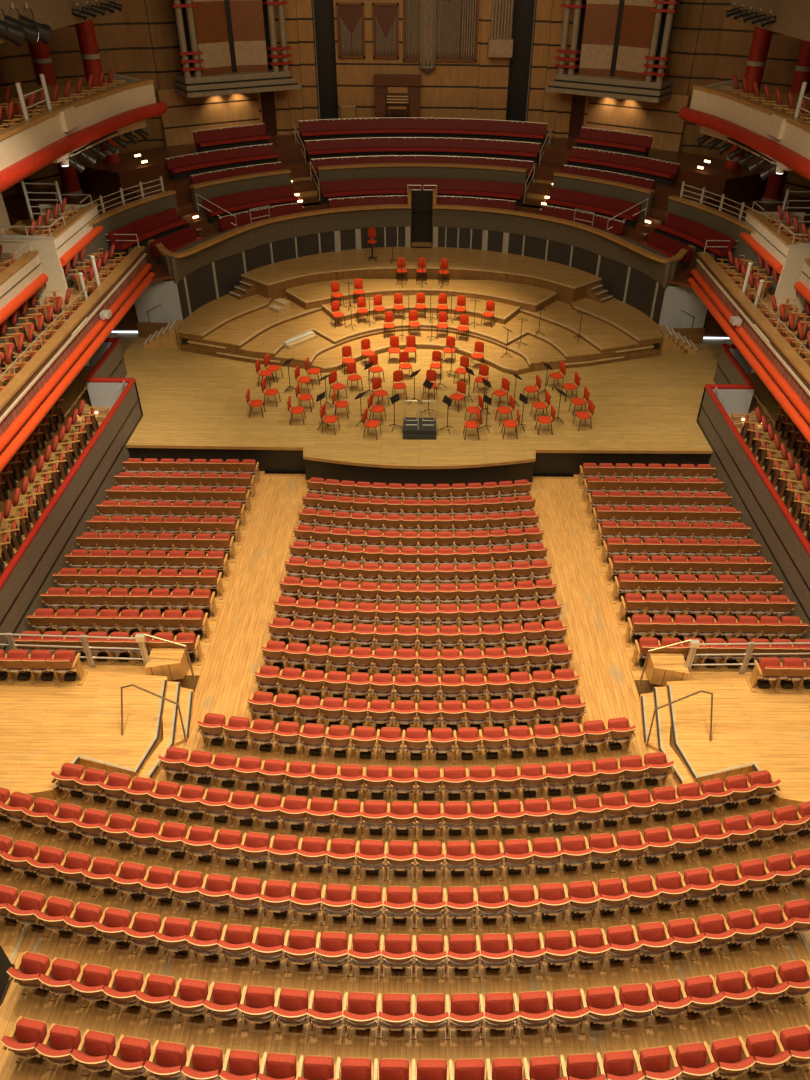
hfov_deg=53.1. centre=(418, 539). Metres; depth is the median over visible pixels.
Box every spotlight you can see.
[0,9,24,46]
[4,3,38,44]
[18,3,51,43]
[69,154,84,172]
[72,3,86,19]
[79,148,95,165]
[82,2,96,17]
[89,143,105,159]
[91,0,104,15]
[100,0,114,12]
[101,137,116,153]
[109,0,121,10]
[112,133,127,148]
[123,131,137,143]
[133,128,148,139]
[697,134,711,145]
[707,136,722,149]
[717,140,732,154]
[726,3,739,17]
[728,144,743,160]
[734,5,747,19]
[738,150,755,166]
[743,7,756,21]
[748,155,765,172]
[751,9,765,24]
[760,161,776,179]
[761,11,775,26]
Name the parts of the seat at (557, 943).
frame, armrest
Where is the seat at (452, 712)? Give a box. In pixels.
[437,700,465,731]
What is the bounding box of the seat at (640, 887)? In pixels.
[618,875,661,919]
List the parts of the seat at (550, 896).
frame, armrest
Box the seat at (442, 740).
[426,728,455,764]
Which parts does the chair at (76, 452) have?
backrest, seat, frame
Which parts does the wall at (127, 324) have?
lit skirting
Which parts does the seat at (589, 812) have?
frame, armrest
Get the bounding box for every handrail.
[121,684,186,741]
[144,633,194,680]
[146,304,161,322]
[294,125,305,161]
[310,161,319,200]
[524,163,534,202]
[539,129,550,164]
[638,639,690,684]
[646,690,712,746]
[679,309,694,327]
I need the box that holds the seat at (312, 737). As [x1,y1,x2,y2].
[298,723,324,758]
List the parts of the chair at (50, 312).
backrest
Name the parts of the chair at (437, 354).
seat, backrest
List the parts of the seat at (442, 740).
frame, armrest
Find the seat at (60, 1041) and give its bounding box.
[35,1023,80,1069]
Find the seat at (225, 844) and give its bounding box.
[209,829,241,868]
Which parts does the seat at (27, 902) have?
armrest, frame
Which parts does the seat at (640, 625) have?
frame, armrest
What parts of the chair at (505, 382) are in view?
seat, backrest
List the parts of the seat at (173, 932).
armrest, frame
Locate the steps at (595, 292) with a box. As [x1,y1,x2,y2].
[585,283,612,302]
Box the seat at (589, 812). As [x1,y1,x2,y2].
[568,794,606,835]
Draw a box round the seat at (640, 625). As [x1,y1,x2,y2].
[622,615,655,646]
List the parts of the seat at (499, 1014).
frame, armrest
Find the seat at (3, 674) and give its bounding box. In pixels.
[0,649,7,680]
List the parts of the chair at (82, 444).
backrest, frame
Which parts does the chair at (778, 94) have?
backrest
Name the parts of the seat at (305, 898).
armrest, frame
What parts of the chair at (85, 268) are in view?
backrest, seat, frame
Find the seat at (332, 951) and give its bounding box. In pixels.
[314,931,347,974]
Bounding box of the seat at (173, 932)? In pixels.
[154,916,191,959]
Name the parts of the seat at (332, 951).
armrest, frame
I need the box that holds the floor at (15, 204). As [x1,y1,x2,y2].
[3,185,131,225]
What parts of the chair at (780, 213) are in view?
backrest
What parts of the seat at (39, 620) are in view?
frame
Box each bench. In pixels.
[108,207,186,256]
[151,226,204,263]
[165,143,277,180]
[190,162,281,184]
[192,123,269,153]
[202,184,298,222]
[218,202,302,231]
[298,117,547,145]
[305,137,540,163]
[311,155,533,182]
[320,178,523,205]
[328,195,407,208]
[436,196,515,209]
[541,205,624,235]
[546,187,641,227]
[562,165,654,189]
[567,147,679,185]
[576,126,652,158]
[639,231,692,269]
[657,213,734,262]
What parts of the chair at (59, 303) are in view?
backrest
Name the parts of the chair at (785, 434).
frame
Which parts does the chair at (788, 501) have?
frame, seat, backrest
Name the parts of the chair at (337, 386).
backrest, seat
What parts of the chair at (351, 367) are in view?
backrest, seat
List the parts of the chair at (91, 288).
backrest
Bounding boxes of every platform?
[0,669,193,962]
[639,676,809,960]
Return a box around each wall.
[0,0,117,42]
[0,0,164,197]
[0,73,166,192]
[0,193,10,233]
[0,202,103,353]
[0,246,154,472]
[0,338,142,653]
[111,303,137,332]
[135,208,706,327]
[136,321,171,337]
[145,0,182,88]
[156,88,259,145]
[266,0,580,137]
[586,93,690,151]
[664,0,704,94]
[669,327,704,343]
[679,80,809,179]
[680,0,809,197]
[687,252,809,443]
[696,344,809,638]
[703,309,729,338]
[730,0,809,41]
[740,209,809,331]
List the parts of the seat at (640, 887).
frame, armrest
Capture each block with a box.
[145,648,188,680]
[283,331,316,349]
[646,653,689,685]
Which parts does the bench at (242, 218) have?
seat, rail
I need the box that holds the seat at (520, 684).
[503,672,533,702]
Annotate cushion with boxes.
[0,650,4,657]
[0,658,21,659]
[0,788,9,802]
[0,801,23,809]
[0,835,12,852]
[0,885,17,904]
[1,851,28,860]
[1,1035,38,1048]
[6,903,35,913]
[7,650,27,657]
[8,967,40,978]
[10,792,32,808]
[13,840,37,858]
[14,638,34,640]
[16,1018,46,1043]
[19,891,44,910]
[21,631,40,638]
[21,658,45,660]
[21,952,49,974]
[23,807,48,815]
[27,615,48,616]
[27,857,55,866]
[31,650,51,658]
[34,798,57,814]
[35,609,53,615]
[35,639,57,640]
[35,910,64,920]
[36,1043,73,1055]
[39,846,63,864]
[39,973,72,985]
[43,631,62,638]
[46,658,72,664]
[47,897,73,916]
[48,813,74,821]
[49,615,70,617]
[50,1025,80,1049]
[51,772,75,779]
[52,958,79,980]
[54,650,74,662]
[54,863,83,872]
[56,609,75,615]
[57,639,79,640]
[59,803,81,819]
[61,763,83,777]
[64,916,94,925]
[65,631,84,639]
[66,852,90,869]
[71,616,92,617]
[71,980,104,991]
[71,1049,108,1062]
[73,818,100,826]
[74,777,99,784]
[75,902,101,922]
[78,609,96,615]
[80,639,102,640]
[82,869,111,877]
[83,964,111,986]
[84,768,106,782]
[84,808,107,824]
[84,1031,114,1056]
[88,632,106,639]
[93,616,113,617]
[93,857,117,874]
[93,921,124,931]
[98,781,123,788]
[99,609,117,616]
[100,823,126,831]
[103,639,125,641]
[103,986,136,996]
[105,908,130,927]
[107,1055,145,1067]
[108,772,130,787]
[110,632,129,639]
[110,813,133,828]
[110,874,139,882]
[114,616,135,617]
[114,970,142,991]
[120,1036,150,1061]
[121,609,139,616]
[121,862,145,879]
[123,786,148,793]
[124,927,155,936]
[127,828,154,836]
[132,632,151,640]
[132,777,154,790]
[134,913,160,931]
[136,616,157,618]
[136,818,159,833]
[136,990,170,1001]
[139,878,168,887]
[142,610,160,616]
[144,1061,182,1073]
[147,974,175,996]
[148,640,170,641]
[148,790,173,797]
[149,866,173,883]
[154,632,173,640]
[154,833,182,840]
[155,931,186,940]
[156,1042,186,1066]
[157,781,178,794]
[158,616,178,618]
[158,755,182,761]
[163,822,186,837]
[164,610,181,617]
[164,917,190,936]
[166,747,187,759]
[168,883,198,891]
[169,995,204,1005]
[172,640,194,644]
[173,794,199,801]
[176,633,195,643]
[177,870,202,887]
[179,979,207,1000]
[180,617,202,621]
[181,785,203,798]
[182,837,210,844]
[182,1066,219,1077]
[183,759,207,765]
[185,610,203,620]
[186,935,218,944]
[190,750,211,762]
[190,826,213,840]
[192,1046,222,1072]
[195,921,221,940]
[197,721,222,729]
[198,887,228,895]
[199,798,225,804]
[203,999,238,1009]
[204,713,224,732]
[206,874,231,891]
[207,762,233,768]
[207,788,229,801]
[210,840,238,847]
[212,982,240,1004]
[215,753,236,765]
[218,829,241,844]
[218,939,250,948]
[220,1070,256,1079]
[222,724,247,731]
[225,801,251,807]
[226,925,252,943]
[228,890,258,898]
[229,716,249,735]
[229,1050,259,1076]
[232,791,254,804]
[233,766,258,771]
[236,877,261,898]
[238,844,267,850]
[238,1003,272,1013]
[239,757,260,768]
[246,832,269,847]
[246,986,274,1007]
[247,698,271,706]
[247,727,272,734]
[250,942,282,951]
[252,804,278,810]
[253,691,272,709]
[253,719,273,738]
[255,672,277,676]
[257,927,283,946]
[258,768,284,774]
[258,793,280,807]
[258,1073,294,1079]
[259,893,289,901]
[260,665,279,674]
[262,646,283,650]
[264,759,285,771]
[266,880,290,897]
[267,640,284,657]
[267,847,296,853]
[268,623,288,626]
[271,701,294,705]
[272,729,297,734]
[273,618,290,633]
[273,1006,306,1015]
[274,601,293,604]
[274,835,297,849]
[276,694,296,703]
[277,674,300,680]
[278,721,298,740]
[278,806,305,812]
[279,596,295,612]
[280,988,307,1011]
[282,668,301,685]
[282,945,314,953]
[283,649,304,652]
[284,771,310,776]
[284,796,306,809]
[288,625,309,628]
[288,643,306,659]
[289,761,311,773]
[289,930,315,949]
[290,896,319,903]
[293,619,310,635]
[294,603,313,606]
[295,703,318,707]
[296,882,320,900]
[297,849,325,855]
[297,1076,333,1079]
[298,598,315,613]
[299,732,323,736]
[300,676,322,680]
[300,696,319,713]
[302,837,326,851]
[304,723,324,742]
[305,651,326,654]
[305,669,323,678]
[306,808,332,814]
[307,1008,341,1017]
[309,644,327,661]
[310,627,330,630]
[310,772,336,777]
[311,798,333,811]
[314,605,334,608]
[314,621,331,637]
[314,991,341,1012]
[315,763,336,775]
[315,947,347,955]
[318,600,335,615]
[319,705,342,709]
[321,898,350,905]
[321,932,347,951]
[323,678,345,682]
[323,697,343,715]
[325,734,349,738]
[326,850,354,857]
[326,884,351,901]
[327,652,349,655]
[327,671,346,688]
[329,725,349,743]
[331,629,352,631]
[331,646,349,662]
[331,839,354,853]
[333,810,360,815]
[335,607,354,609]
[335,623,352,638]
[337,774,362,779]
[337,799,359,812]
[338,601,355,616]
[340,765,362,776]
[343,706,366,710]
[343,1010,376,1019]
[346,679,369,683]
[347,699,366,716]
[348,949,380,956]
[348,992,376,1014]
[350,654,371,657]
[350,672,369,689]
[351,735,375,739]
[352,899,382,906]
[353,630,373,632]
[353,647,371,663]
[353,933,379,952]
[355,608,375,610]
[355,726,375,744]
[356,624,373,639]
[356,852,384,858]
[356,885,381,902]
[358,602,375,617]
[360,840,383,854]
[361,811,387,816]
[363,775,388,780]
[364,801,386,813]
[366,766,387,777]
[368,708,391,711]
[370,681,392,684]
[371,700,390,716]
[372,655,394,657]
[373,673,391,690]
[374,631,395,633]
[375,648,393,664]
[376,609,396,611]
[377,625,394,640]
[377,736,402,740]
[378,603,395,618]
[378,1011,412,1020]
[380,727,400,737]
[381,950,413,957]
[382,993,410,1015]
[384,900,414,907]
[385,934,411,953]
[386,853,414,859]
[387,887,411,903]
[388,812,415,817]
[389,776,415,781]
[389,841,412,855]
[391,801,413,814]
[392,708,416,712]
[392,766,413,778]
[394,681,416,684]
[395,655,416,658]
[395,700,414,709]
[396,631,416,634]
[396,674,414,682]
[397,609,417,612]
[397,649,415,664]
[398,625,415,640]
[399,604,415,618]
[404,737,428,740]
[406,728,426,738]
[414,950,446,958]
[414,1012,448,1020]
[415,854,444,859]
[415,901,445,907]
[416,777,442,781]
[416,813,442,817]
[417,632,438,634]
[417,655,439,658]
[417,681,439,685]
[417,709,440,712]
[417,887,442,903]
[417,935,443,953]
[417,994,444,1015]
[418,610,438,612]
[418,767,439,778]
[418,802,440,814]
[418,841,441,855]
[419,604,436,618]
[419,626,436,640]
[419,649,437,664]
[419,674,437,690]
[419,701,438,710]
[430,737,455,740]
[432,728,452,738]
[439,610,458,612]
[439,631,460,634]
[440,604,456,618]
[440,626,457,640]
[440,655,462,658]
[441,649,459,664]
[441,681,463,684]
[441,709,465,712]
[442,674,460,690]
[442,701,462,717]
[443,776,468,781]
[443,813,470,817]
[444,766,465,778]
[444,801,466,814]
[446,841,470,855]
[446,853,474,859]
[446,900,476,907]
[448,887,472,903]
[448,950,479,957]
[449,935,475,953]
[450,1012,483,1020]
[451,994,478,1015]
[457,728,477,745]
[457,736,481,740]
[459,609,479,611]
[460,604,476,618]
[461,625,478,640]
[461,631,482,634]
[463,648,481,664]
[463,655,484,658]
[464,681,486,684]
[465,674,483,690]
[466,700,486,709]
[466,708,489,711]
[469,766,491,777]
[469,776,495,780]
[471,801,493,814]
[471,811,497,817]
[475,840,499,855]
[475,852,503,858]
[478,886,503,902]
[478,899,508,906]
[480,603,497,618]
[480,608,500,611]
[481,934,507,952]
[481,949,512,957]
[482,624,499,640]
[482,630,503,633]
[483,727,503,744]
[483,736,507,739]
[485,648,503,663]
[485,654,506,657]
[485,993,513,1014]
[485,1011,519,1019]
[487,673,506,689]
[488,680,510,683]
[490,699,509,716]
[490,707,514,711]
[492,1058,522,1079]
[495,765,516,776]
[495,775,521,779]
[497,800,520,813]
[498,811,525,816]
[500,602,517,617]
[501,607,521,610]
[503,623,520,639]
[504,629,524,632]
[504,839,527,857]
[505,851,533,857]
[506,646,524,663]
[507,653,529,656]
[508,726,529,744]
[508,885,533,901]
[509,734,533,738]
[509,899,538,905]
[510,672,529,688]
[511,679,533,682]
[513,932,539,952]
[514,698,533,715]
[514,947,545,955]
[515,705,538,710]
[519,991,547,1013]
[520,601,537,616]
[520,764,542,775]
[520,1009,554,1018]
[521,606,541,609]
[522,773,547,778]
[524,622,541,637]
[524,799,546,811]
[525,628,545,631]
[525,809,552,815]
[528,645,546,661]
[529,651,550,655]
[529,1056,559,1079]
[532,670,551,687]
[532,838,556,852]
[534,677,556,681]
[534,724,554,742]
[534,850,562,856]
[535,733,559,737]
[537,697,556,714]
[538,704,561,708]
[538,883,563,899]
[539,897,569,903]
[540,599,556,614]
[542,604,561,607]
[544,620,561,636]
[544,931,571,949]
[546,626,567,629]
[546,762,567,781]
[546,946,577,954]
[547,772,573,777]
[549,643,567,660]
[550,797,572,817]
[551,650,572,653]
[552,807,579,813]
[553,989,581,1011]
[554,1006,589,1016]
[555,669,573,685]
[557,675,578,679]
[559,722,579,733]
[560,695,579,712]
[560,730,585,736]
[561,836,584,850]
[562,702,585,706]
[563,847,591,854]
[566,1054,597,1078]
[568,881,593,897]
[568,1074,605,1079]
[570,894,600,901]
[571,760,592,777]
[573,770,599,775]
[576,795,598,808]
[576,928,602,947]
[578,943,610,951]
[579,805,605,811]
[583,720,603,731]
[585,728,610,735]
[586,987,614,1008]
[589,833,612,848]
[589,1004,623,1013]
[591,845,620,851]
[595,758,617,777]
[597,878,622,895]
[598,767,624,772]
[601,891,631,899]
[602,792,624,813]
[603,1051,633,1076]
[605,802,632,808]
[606,1071,643,1079]
[607,925,633,944]
[608,717,628,736]
[610,725,635,732]
[610,940,642,949]
[616,830,640,845]
[619,984,647,1005]
[620,755,641,767]
[620,842,648,848]
[622,1001,657,1010]
[624,764,649,769]
[627,789,649,802]
[627,875,651,892]
[631,615,649,625]
[631,888,660,896]
[632,622,654,627]
[632,799,657,805]
[637,922,664,941]
[639,637,657,647]
[640,645,662,649]
[640,1047,670,1071]
[641,937,673,945]
[643,1066,680,1078]
[644,752,665,772]
[644,827,667,842]
[648,838,676,845]
[649,761,673,766]
[652,786,674,799]
[652,980,680,1001]
[653,615,671,622]
[655,872,680,888]
[656,622,677,623]
[656,996,691,1006]
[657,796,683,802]
[660,884,690,892]
[661,638,680,645]
[664,645,685,647]
[668,918,694,937]
[671,824,694,838]
[673,933,704,941]
[674,615,692,622]
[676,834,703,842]
[676,1043,706,1067]
[677,783,699,796]
[678,622,698,623]
[680,1062,717,1073]
[683,638,702,645]
[683,792,708,799]
[684,868,709,884]
[684,976,712,997]
[689,880,719,888]
[690,992,724,1002]
[696,615,714,622]
[697,820,720,835]
[697,914,724,933]
[699,622,720,623]
[701,779,723,793]
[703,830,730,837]
[704,928,735,937]
[705,638,724,645]
[708,788,733,795]
[709,646,731,647]
[711,1038,741,1062]
[712,864,736,881]
[716,971,744,992]
[716,1056,754,1068]
[717,616,735,622]
[718,876,747,884]
[721,622,742,624]
[723,815,746,831]
[723,987,756,997]
[725,775,746,789]
[727,638,746,646]
[727,909,753,928]
[730,825,757,833]
[732,646,754,647]
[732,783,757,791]
[734,923,765,932]
[738,616,757,622]
[739,859,764,876]
[743,623,764,624]
[746,1032,776,1057]
[747,870,775,879]
[747,966,775,987]
[748,770,770,785]
[749,811,772,826]
[750,639,769,645]
[753,1050,789,1063]
[754,646,776,648]
[755,981,788,992]
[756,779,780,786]
[756,905,782,923]
[757,821,783,828]
[759,658,779,670]
[760,616,778,622]
[761,666,788,671]
[764,623,786,624]
[764,918,794,927]
[766,854,790,871]
[772,639,791,646]
[774,805,796,822]
[774,865,802,874]
[777,646,799,648]
[778,960,806,982]
[780,1026,809,1050]
[781,616,800,622]
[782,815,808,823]
[783,658,803,666]
[784,899,809,919]
[786,623,807,624]
[787,978,809,986]
[788,1049,809,1056]
[789,666,809,668]
[792,849,809,866]
[792,917,809,921]
[794,639,809,646]
[798,801,809,816]
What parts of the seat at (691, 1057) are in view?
armrest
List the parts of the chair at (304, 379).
backrest, seat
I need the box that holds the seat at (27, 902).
[5,890,45,930]
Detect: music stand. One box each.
[283,357,294,391]
[316,391,329,428]
[319,373,332,407]
[344,281,355,310]
[345,300,355,330]
[355,391,366,426]
[364,297,374,322]
[364,361,373,395]
[388,236,396,262]
[389,393,402,430]
[409,369,421,403]
[418,259,427,287]
[423,379,433,416]
[427,293,435,318]
[434,357,447,387]
[439,395,452,433]
[446,346,458,375]
[447,294,453,322]
[463,366,473,400]
[469,300,480,328]
[478,394,491,432]
[482,378,491,414]
[501,326,512,357]
[507,372,521,405]
[517,317,527,347]
[518,393,527,431]
[534,306,545,336]
[538,361,552,393]
[552,387,566,423]
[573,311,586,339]
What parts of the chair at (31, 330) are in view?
backrest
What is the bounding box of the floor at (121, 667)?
[45,470,264,691]
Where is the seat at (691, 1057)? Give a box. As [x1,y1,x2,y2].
[668,1042,718,1079]
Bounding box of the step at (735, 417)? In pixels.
[731,414,754,420]
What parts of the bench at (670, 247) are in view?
seat, backrest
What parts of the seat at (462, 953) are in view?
frame, armrest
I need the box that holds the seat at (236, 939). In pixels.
[217,924,252,966]
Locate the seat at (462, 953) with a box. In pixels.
[442,934,480,977]
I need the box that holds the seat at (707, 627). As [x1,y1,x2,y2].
[685,615,721,642]
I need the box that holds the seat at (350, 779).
[335,764,362,800]
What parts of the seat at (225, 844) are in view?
armrest, frame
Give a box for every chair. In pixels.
[0,103,15,126]
[0,105,19,127]
[0,245,17,266]
[0,262,7,272]
[0,319,25,353]
[0,336,15,363]
[0,345,5,373]
[0,358,17,381]
[0,378,6,391]
[0,472,8,501]
[0,512,22,548]
[0,530,14,562]
[0,543,5,575]
[2,462,16,490]
[3,499,31,535]
[4,85,26,121]
[5,346,28,369]
[7,100,30,122]
[9,452,23,479]
[11,309,35,342]
[12,488,39,523]
[16,81,37,116]
[16,442,31,469]
[17,335,39,357]
[18,97,40,117]
[21,300,44,332]
[21,476,46,511]
[25,433,38,459]
[27,325,48,347]
[28,93,46,112]
[29,220,48,234]
[29,465,54,500]
[30,292,52,323]
[31,424,45,449]
[36,215,54,234]
[36,455,61,489]
[37,315,58,336]
[39,90,60,107]
[39,416,51,440]
[44,209,62,228]
[44,284,61,314]
[44,445,68,478]
[47,305,67,326]
[47,407,58,431]
[51,84,72,104]
[51,435,74,468]
[52,399,64,423]
[53,203,70,222]
[56,296,75,317]
[58,426,80,458]
[60,197,77,215]
[64,80,83,100]
[64,261,81,291]
[64,288,83,308]
[65,417,86,449]
[72,254,90,283]
[72,408,92,440]
[76,77,95,94]
[78,400,98,431]
[79,248,96,276]
[80,272,96,291]
[87,74,105,92]
[88,265,105,283]
[90,241,104,269]
[96,257,112,276]
[97,71,115,87]
[102,251,119,269]
[108,68,125,85]
[109,244,125,262]
[246,389,265,417]
[255,359,274,387]
[261,378,280,405]
[263,354,282,382]
[287,396,305,424]
[294,365,313,393]
[295,383,313,411]
[304,357,321,384]
[319,403,339,432]
[328,371,347,400]
[331,281,344,306]
[331,301,345,327]
[332,390,349,417]
[342,346,355,374]
[347,362,362,389]
[354,278,364,304]
[357,297,368,323]
[361,338,375,365]
[362,408,381,438]
[367,394,385,424]
[368,354,384,381]
[372,377,389,405]
[373,295,384,317]
[384,312,394,337]
[388,336,399,359]
[392,370,406,399]
[393,293,404,319]
[396,257,407,281]
[399,351,412,378]
[404,335,416,362]
[408,310,420,336]
[415,293,425,318]
[416,257,426,281]
[422,369,436,399]
[430,351,441,369]
[436,312,447,337]
[437,293,447,319]
[438,259,448,283]
[442,336,455,362]
[448,381,465,412]
[453,356,469,383]
[454,295,465,319]
[456,314,468,341]
[463,410,481,439]
[464,395,483,423]
[470,341,483,367]
[473,364,488,393]
[481,300,494,323]
[491,377,509,405]
[495,395,514,425]
[501,409,520,438]
[523,374,541,401]
[530,391,550,420]
[535,405,555,434]
[546,361,566,389]
[561,372,580,399]
[568,387,589,415]
[573,400,594,430]
[718,251,733,268]
[720,74,738,91]
[723,257,740,275]
[730,78,748,94]
[730,264,745,283]
[736,272,753,289]
[738,249,752,276]
[740,81,759,98]
[740,407,761,438]
[745,279,761,298]
[746,255,763,283]
[746,415,767,446]
[751,84,770,101]
[751,261,770,290]
[751,424,773,456]
[757,433,780,465]
[758,295,777,315]
[760,269,778,298]
[762,88,781,107]
[763,443,787,475]
[765,205,782,223]
[766,304,785,324]
[770,453,794,486]
[773,92,794,111]
[773,210,790,230]
[774,313,794,334]
[774,406,783,430]
[776,463,801,496]
[780,291,797,322]
[780,415,793,439]
[781,217,798,236]
[783,323,803,344]
[783,473,808,507]
[785,98,806,115]
[787,423,800,448]
[788,223,807,241]
[788,300,809,331]
[790,490,809,519]
[792,333,809,354]
[793,432,807,457]
[795,229,809,242]
[796,315,809,340]
[798,502,809,531]
[799,113,809,120]
[800,441,809,467]
[801,352,809,366]
[805,513,809,542]
[807,450,809,477]
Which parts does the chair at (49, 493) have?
backrest, seat, frame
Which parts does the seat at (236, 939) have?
armrest, frame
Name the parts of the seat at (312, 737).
armrest, frame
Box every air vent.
[0,489,8,499]
[0,562,5,573]
[0,671,7,680]
[0,813,9,821]
[0,863,12,870]
[1,548,14,560]
[4,917,16,922]
[5,478,16,489]
[10,535,22,547]
[13,468,23,478]
[17,671,30,680]
[19,522,31,534]
[20,821,33,827]
[21,458,31,468]
[24,869,37,877]
[28,448,38,458]
[28,510,39,522]
[31,922,45,929]
[35,439,45,449]
[36,499,46,510]
[40,672,53,680]
[42,430,51,439]
[43,488,54,499]
[44,823,56,833]
[49,422,58,431]
[49,873,63,882]
[51,477,61,488]
[55,413,64,422]
[58,467,68,477]
[58,930,72,934]
[63,672,76,680]
[65,457,74,467]
[68,828,81,838]
[70,790,83,797]
[71,448,80,457]
[75,652,85,660]
[76,878,90,888]
[78,439,86,448]
[84,430,92,439]
[86,629,97,635]
[87,931,100,940]
[93,795,106,802]
[93,833,107,844]
[96,652,108,661]
[96,996,108,1003]
[102,883,117,893]
[107,630,118,636]
[116,800,130,807]
[116,935,130,945]
[118,653,129,661]
[118,838,133,849]
[128,1000,141,1008]
[129,630,139,636]
[130,887,145,898]
[140,805,154,811]
[144,842,159,853]
[144,940,160,950]
[151,630,160,635]
[158,892,173,903]
[161,1005,174,1013]
[164,808,178,815]
[171,847,185,857]
[172,630,181,637]
[173,773,187,780]
[174,944,190,954]
[186,899,201,906]
[187,654,195,661]
[189,812,202,819]
[193,631,202,638]
[197,777,211,784]
[198,854,212,861]
[204,954,218,958]
[211,736,224,745]
[214,816,227,822]
[215,905,229,910]
[221,780,235,787]
[225,856,240,864]
[235,741,247,748]
[235,958,249,961]
[239,818,252,825]
[244,909,257,913]
[246,783,259,789]
[253,862,266,867]
[259,715,271,719]
[259,744,272,751]
[265,821,278,827]
[265,961,279,964]
[266,688,277,696]
[271,786,283,792]
[273,662,283,670]
[273,911,287,916]
[279,639,288,646]
[281,864,294,869]
[282,718,293,721]
[284,746,296,753]
[288,690,299,698]
[291,824,303,830]
[294,665,304,672]
[296,788,308,794]
[296,963,310,966]
[299,641,308,647]
[303,914,316,918]
[305,720,316,723]
[309,749,321,755]
[309,866,321,871]
[310,692,321,698]
[315,666,325,673]
[317,826,329,831]
[321,789,333,796]
[328,721,339,726]
[328,965,341,968]
[332,915,346,920]
[333,694,343,698]
[334,750,345,757]
[336,668,346,671]
[337,868,350,873]
[343,827,355,833]
[346,791,358,797]
[352,723,363,728]
[355,695,365,698]
[358,669,367,672]
[359,966,373,969]
[360,751,370,758]
[362,916,375,921]
[366,869,378,874]
[370,828,381,834]
[372,792,383,798]
[376,723,386,730]
[378,696,387,699]
[379,670,389,673]
[385,752,396,759]
[391,967,404,970]
[393,917,405,921]
[394,869,406,875]
[396,828,407,834]
[397,792,408,799]
[399,724,409,731]
[400,697,410,699]
[401,670,410,673]
[411,752,421,759]
[422,829,434,835]
[423,671,432,673]
[423,697,432,699]
[423,724,433,731]
[423,793,434,799]
[423,870,435,875]
[423,918,436,922]
[423,968,436,970]
[436,753,446,759]
[444,671,454,673]
[445,697,455,699]
[446,724,457,731]
[448,793,459,799]
[449,829,460,834]
[451,870,464,875]
[453,918,466,922]
[454,967,468,970]
[461,752,472,759]
[466,670,475,673]
[468,696,478,699]
[470,724,480,731]
[473,792,485,798]
[475,828,487,834]
[479,869,492,874]
[483,917,496,921]
[486,752,497,758]
[486,967,499,970]
[487,669,497,673]
[490,696,500,699]
[493,723,504,728]
[498,791,510,798]
[501,827,513,833]
[508,868,520,873]
[509,668,519,674]
[511,751,522,757]
[512,695,522,702]
[512,916,525,920]
[516,722,527,725]
[517,965,530,969]
[523,790,535,796]
[526,643,535,651]
[527,826,539,832]
[530,667,540,674]
[534,693,545,701]
[536,749,548,756]
[536,867,549,872]
[539,720,550,724]
[542,914,555,918]
[546,642,555,649]
[548,788,560,795]
[548,963,562,967]
[551,665,561,673]
[552,824,565,830]
[556,691,567,699]
[560,747,572,754]
[562,718,573,722]
[563,865,576,870]
[571,912,585,916]
[572,786,585,793]
[578,822,591,828]
[579,961,592,965]
[584,744,597,752]
[590,862,604,868]
[596,784,609,791]
[599,909,614,914]
[603,819,616,826]
[608,741,621,749]
[609,959,623,962]
[617,856,632,865]
[620,781,634,788]
[627,901,642,911]
[628,817,641,823]
[632,635,641,643]
[637,948,653,959]
[639,659,647,666]
[644,777,657,785]
[645,852,659,862]
[652,814,666,820]
[653,635,662,643]
[655,897,671,908]
[667,945,683,955]
[671,848,685,858]
[674,635,683,640]
[676,810,690,817]
[684,893,699,904]
[695,636,705,642]
[697,844,711,854]
[698,941,712,951]
[700,806,714,813]
[704,659,715,667]
[711,889,726,900]
[716,636,727,642]
[723,840,737,850]
[724,802,738,809]
[726,659,737,667]
[727,938,741,947]
[737,636,748,642]
[739,885,753,895]
[740,428,749,437]
[746,437,754,446]
[747,795,761,804]
[748,835,762,845]
[749,659,758,667]
[751,446,760,455]
[756,938,770,942]
[757,455,766,465]
[757,679,770,688]
[763,464,773,474]
[765,880,779,890]
[770,474,780,485]
[773,834,786,841]
[774,421,783,430]
[776,485,786,495]
[780,429,789,438]
[780,679,793,688]
[783,495,794,506]
[784,932,798,936]
[787,438,796,447]
[790,507,801,518]
[792,879,805,884]
[793,447,803,457]
[797,829,809,835]
[798,518,809,530]
[800,456,809,466]
[803,679,809,688]
[805,531,809,541]
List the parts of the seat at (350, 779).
armrest, frame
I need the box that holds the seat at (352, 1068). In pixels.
[335,1057,370,1079]
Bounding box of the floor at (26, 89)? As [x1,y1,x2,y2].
[0,85,108,127]
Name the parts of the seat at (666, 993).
frame, armrest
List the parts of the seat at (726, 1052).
armrest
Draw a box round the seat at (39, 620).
[26,608,55,636]
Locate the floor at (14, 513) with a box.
[0,366,110,566]
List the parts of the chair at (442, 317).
seat, backrest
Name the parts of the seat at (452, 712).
armrest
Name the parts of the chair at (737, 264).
backrest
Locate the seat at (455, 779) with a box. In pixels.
[438,766,468,804]
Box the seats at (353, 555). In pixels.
[40,458,795,624]
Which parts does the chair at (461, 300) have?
seat, backrest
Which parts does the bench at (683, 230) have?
seat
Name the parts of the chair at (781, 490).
frame, seat, backrest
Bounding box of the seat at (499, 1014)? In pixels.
[477,992,519,1038]
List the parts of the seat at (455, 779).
frame, armrest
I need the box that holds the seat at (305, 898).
[289,882,320,923]
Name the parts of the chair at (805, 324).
frame, seat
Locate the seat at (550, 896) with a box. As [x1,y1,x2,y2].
[530,883,570,925]
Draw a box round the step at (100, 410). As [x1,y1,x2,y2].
[85,407,108,414]
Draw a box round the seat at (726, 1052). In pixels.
[703,1037,755,1079]
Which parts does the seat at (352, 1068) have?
armrest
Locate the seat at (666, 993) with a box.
[643,979,691,1027]
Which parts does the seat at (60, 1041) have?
armrest, frame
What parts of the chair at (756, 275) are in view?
frame, seat, backrest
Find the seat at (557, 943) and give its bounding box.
[536,930,578,974]
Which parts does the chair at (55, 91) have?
backrest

